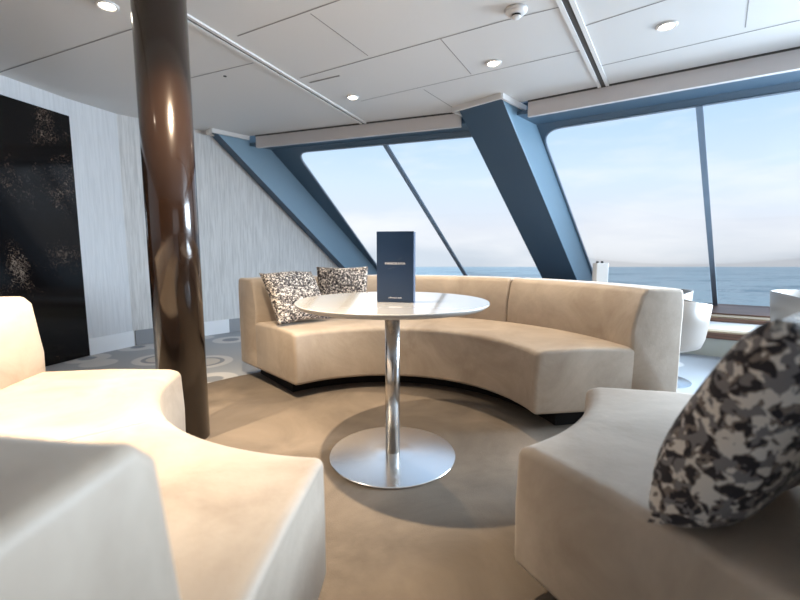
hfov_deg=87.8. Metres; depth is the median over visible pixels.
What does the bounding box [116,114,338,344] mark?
wall
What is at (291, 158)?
window
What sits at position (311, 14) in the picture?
trim
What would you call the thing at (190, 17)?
trim
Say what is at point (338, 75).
trim
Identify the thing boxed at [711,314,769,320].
trim
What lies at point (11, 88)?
wall
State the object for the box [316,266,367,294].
cushion
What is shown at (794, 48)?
trim
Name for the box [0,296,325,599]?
curved sofa
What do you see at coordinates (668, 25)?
recessed light
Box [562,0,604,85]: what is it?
trim
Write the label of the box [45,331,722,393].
floor
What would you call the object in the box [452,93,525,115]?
trim
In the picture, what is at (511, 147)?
column
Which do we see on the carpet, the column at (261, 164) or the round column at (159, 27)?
the round column at (159, 27)
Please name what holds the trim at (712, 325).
attached to the trim at (734, 337)
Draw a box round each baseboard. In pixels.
[89,331,134,355]
[135,318,239,345]
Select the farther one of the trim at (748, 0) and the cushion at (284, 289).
the cushion at (284, 289)
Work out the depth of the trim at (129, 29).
2.70 m
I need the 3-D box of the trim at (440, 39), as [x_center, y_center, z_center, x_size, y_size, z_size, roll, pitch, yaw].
[0.388,-1.640,2.819,0.006,0.001,0.580,4,7,28]
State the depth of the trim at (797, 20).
2.60 m
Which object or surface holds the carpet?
on the floor
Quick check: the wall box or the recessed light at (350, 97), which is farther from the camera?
the wall box
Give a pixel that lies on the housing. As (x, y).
(788, 61)
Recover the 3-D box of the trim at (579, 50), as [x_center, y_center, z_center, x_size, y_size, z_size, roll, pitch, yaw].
[1.042,-1.637,2.792,0.333,0.001,0.008,4,8,31]
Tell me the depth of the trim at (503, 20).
2.67 m
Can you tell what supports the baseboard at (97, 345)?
attached to the wall at (93, 130)
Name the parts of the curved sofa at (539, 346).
backrest, seat, backrest, backrest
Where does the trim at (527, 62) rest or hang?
attached to the ceiling
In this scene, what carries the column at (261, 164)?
attached to the wall at (244, 232)
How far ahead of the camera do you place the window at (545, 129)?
3.53 m
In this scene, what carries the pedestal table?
on the carpet
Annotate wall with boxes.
[0,75,67,115]
[67,99,132,338]
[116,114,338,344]
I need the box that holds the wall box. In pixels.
[592,261,608,281]
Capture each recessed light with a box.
[94,0,119,12]
[346,95,358,99]
[485,59,501,67]
[656,20,677,31]
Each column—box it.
[130,0,209,439]
[212,133,376,274]
[460,99,591,280]
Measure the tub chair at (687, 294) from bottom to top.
0.619 m
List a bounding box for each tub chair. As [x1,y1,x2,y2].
[677,288,693,300]
[677,299,712,388]
[770,289,799,320]
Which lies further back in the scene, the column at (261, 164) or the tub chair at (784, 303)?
the column at (261, 164)
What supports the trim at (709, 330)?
on the trim at (734, 337)
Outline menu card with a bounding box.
[377,231,415,302]
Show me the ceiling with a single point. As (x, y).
(252, 100)
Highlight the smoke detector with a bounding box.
[505,3,527,20]
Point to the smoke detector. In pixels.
(516, 11)
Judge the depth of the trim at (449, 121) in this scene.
4.25 m
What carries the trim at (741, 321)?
on the trim at (712, 325)
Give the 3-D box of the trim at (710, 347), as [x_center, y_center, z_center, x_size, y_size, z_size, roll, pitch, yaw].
[4.589,0.555,2.696,4.400,0.165,0.100,4,8,33]
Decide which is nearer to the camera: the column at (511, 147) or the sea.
the column at (511, 147)
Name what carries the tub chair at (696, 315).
on the floor
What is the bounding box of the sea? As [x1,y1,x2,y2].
[415,267,799,305]
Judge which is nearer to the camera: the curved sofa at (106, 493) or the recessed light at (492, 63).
the curved sofa at (106, 493)
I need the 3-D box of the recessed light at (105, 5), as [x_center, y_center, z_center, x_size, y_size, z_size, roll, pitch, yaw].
[-1.560,-1.564,2.215,0.110,0.011,0.110,0,7,0]
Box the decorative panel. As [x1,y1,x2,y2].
[0,94,89,366]
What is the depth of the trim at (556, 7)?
2.28 m
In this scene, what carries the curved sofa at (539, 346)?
on the carpet
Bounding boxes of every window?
[250,117,538,275]
[517,70,799,317]
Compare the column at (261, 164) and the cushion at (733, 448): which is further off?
the column at (261, 164)
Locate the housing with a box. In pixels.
[528,49,799,117]
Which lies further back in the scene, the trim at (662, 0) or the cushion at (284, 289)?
the cushion at (284, 289)
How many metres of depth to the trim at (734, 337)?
3.71 m
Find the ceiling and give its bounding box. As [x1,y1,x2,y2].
[0,0,799,135]
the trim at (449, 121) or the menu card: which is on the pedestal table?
the menu card
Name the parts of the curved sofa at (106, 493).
backrest, backrest, seat, seat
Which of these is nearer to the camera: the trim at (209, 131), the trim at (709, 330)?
the trim at (709, 330)
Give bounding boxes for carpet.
[205,372,573,599]
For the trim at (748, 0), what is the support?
attached to the ceiling
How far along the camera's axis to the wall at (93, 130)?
3.87 m
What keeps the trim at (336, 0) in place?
attached to the ceiling
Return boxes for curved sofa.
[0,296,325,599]
[239,275,683,425]
[515,387,799,599]
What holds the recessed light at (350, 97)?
in the ceiling
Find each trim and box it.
[0,29,131,72]
[187,13,365,123]
[191,63,251,77]
[206,128,249,139]
[238,0,338,35]
[256,114,461,147]
[301,20,505,77]
[309,75,339,82]
[311,14,367,55]
[363,62,528,100]
[440,39,470,73]
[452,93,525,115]
[506,7,558,20]
[528,46,799,101]
[531,50,579,61]
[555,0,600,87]
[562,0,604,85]
[585,0,664,25]
[602,20,799,65]
[695,338,737,356]
[706,332,744,340]
[707,329,747,334]
[708,321,759,331]
[710,317,768,324]
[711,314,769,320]
[745,0,748,26]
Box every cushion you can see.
[259,271,330,324]
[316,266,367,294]
[647,312,799,527]
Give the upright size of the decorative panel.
2.096 m
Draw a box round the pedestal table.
[294,292,489,488]
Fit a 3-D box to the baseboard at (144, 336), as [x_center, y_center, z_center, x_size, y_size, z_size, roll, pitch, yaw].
[-1.554,0.246,5.399,0.025,0.158,3.280,6,9,43]
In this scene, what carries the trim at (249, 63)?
attached to the ceiling
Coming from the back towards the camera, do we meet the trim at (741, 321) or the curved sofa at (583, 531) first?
the trim at (741, 321)

